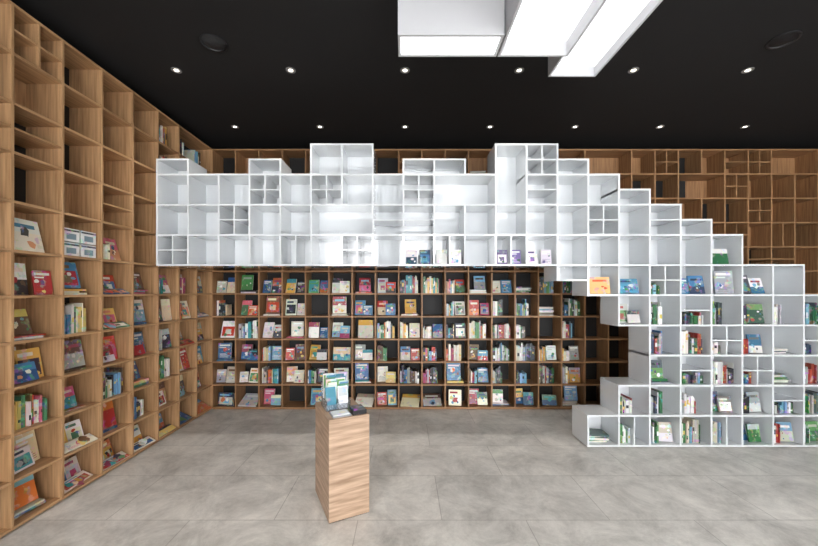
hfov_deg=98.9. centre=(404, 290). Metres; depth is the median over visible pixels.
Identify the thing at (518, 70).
recessed light
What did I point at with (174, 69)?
recessed light
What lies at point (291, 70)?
recessed light
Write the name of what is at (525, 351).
books
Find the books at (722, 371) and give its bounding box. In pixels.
[406,249,817,442]
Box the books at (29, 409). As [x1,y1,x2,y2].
[14,125,210,519]
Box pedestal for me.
[315,397,368,523]
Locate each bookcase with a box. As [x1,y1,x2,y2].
[0,0,211,537]
[156,143,817,446]
[212,149,817,408]
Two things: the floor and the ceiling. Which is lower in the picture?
the floor
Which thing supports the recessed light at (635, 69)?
in the ceiling
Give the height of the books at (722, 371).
2.266 m
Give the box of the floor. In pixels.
[0,409,817,545]
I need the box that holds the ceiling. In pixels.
[10,0,817,148]
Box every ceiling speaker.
[199,33,227,51]
[765,30,801,48]
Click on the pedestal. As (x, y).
(341, 443)
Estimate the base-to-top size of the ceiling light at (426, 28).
0.499 m
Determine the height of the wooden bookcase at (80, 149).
3.950 m
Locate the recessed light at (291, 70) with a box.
[286,67,295,73]
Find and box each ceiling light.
[398,0,504,56]
[498,0,606,56]
[548,0,662,76]
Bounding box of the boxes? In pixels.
[64,227,95,257]
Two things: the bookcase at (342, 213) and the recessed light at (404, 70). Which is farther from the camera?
the bookcase at (342, 213)
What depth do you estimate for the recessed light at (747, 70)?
3.65 m
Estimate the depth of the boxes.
3.19 m
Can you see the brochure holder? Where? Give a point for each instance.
(334, 387)
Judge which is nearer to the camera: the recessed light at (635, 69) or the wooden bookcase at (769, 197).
the recessed light at (635, 69)
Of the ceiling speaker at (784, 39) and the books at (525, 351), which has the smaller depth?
the ceiling speaker at (784, 39)
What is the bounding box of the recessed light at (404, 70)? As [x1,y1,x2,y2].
[400,67,409,73]
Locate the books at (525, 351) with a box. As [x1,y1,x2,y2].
[216,171,580,406]
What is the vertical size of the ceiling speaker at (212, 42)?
0.013 m
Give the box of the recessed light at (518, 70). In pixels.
[514,67,523,73]
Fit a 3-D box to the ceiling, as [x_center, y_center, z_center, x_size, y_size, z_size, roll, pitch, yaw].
[2.215,-2.350,0.830,11.170,0.100,9.860,0,0,0]
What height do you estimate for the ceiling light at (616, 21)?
0.299 m
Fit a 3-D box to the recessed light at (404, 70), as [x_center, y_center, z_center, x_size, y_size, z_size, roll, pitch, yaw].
[0.000,-2.297,3.645,0.100,0.006,0.100,0,0,0]
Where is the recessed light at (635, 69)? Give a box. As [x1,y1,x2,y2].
[628,67,638,73]
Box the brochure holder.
[321,372,350,411]
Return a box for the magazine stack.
[329,404,366,417]
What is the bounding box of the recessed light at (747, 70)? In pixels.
[741,67,753,73]
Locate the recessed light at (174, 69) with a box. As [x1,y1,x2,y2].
[171,67,181,73]
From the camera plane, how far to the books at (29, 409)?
3.21 m
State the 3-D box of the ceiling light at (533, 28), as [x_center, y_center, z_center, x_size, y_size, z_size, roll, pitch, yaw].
[0.981,-2.050,1.795,0.538,0.499,1.790,0,0,0]
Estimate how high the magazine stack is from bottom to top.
0.047 m

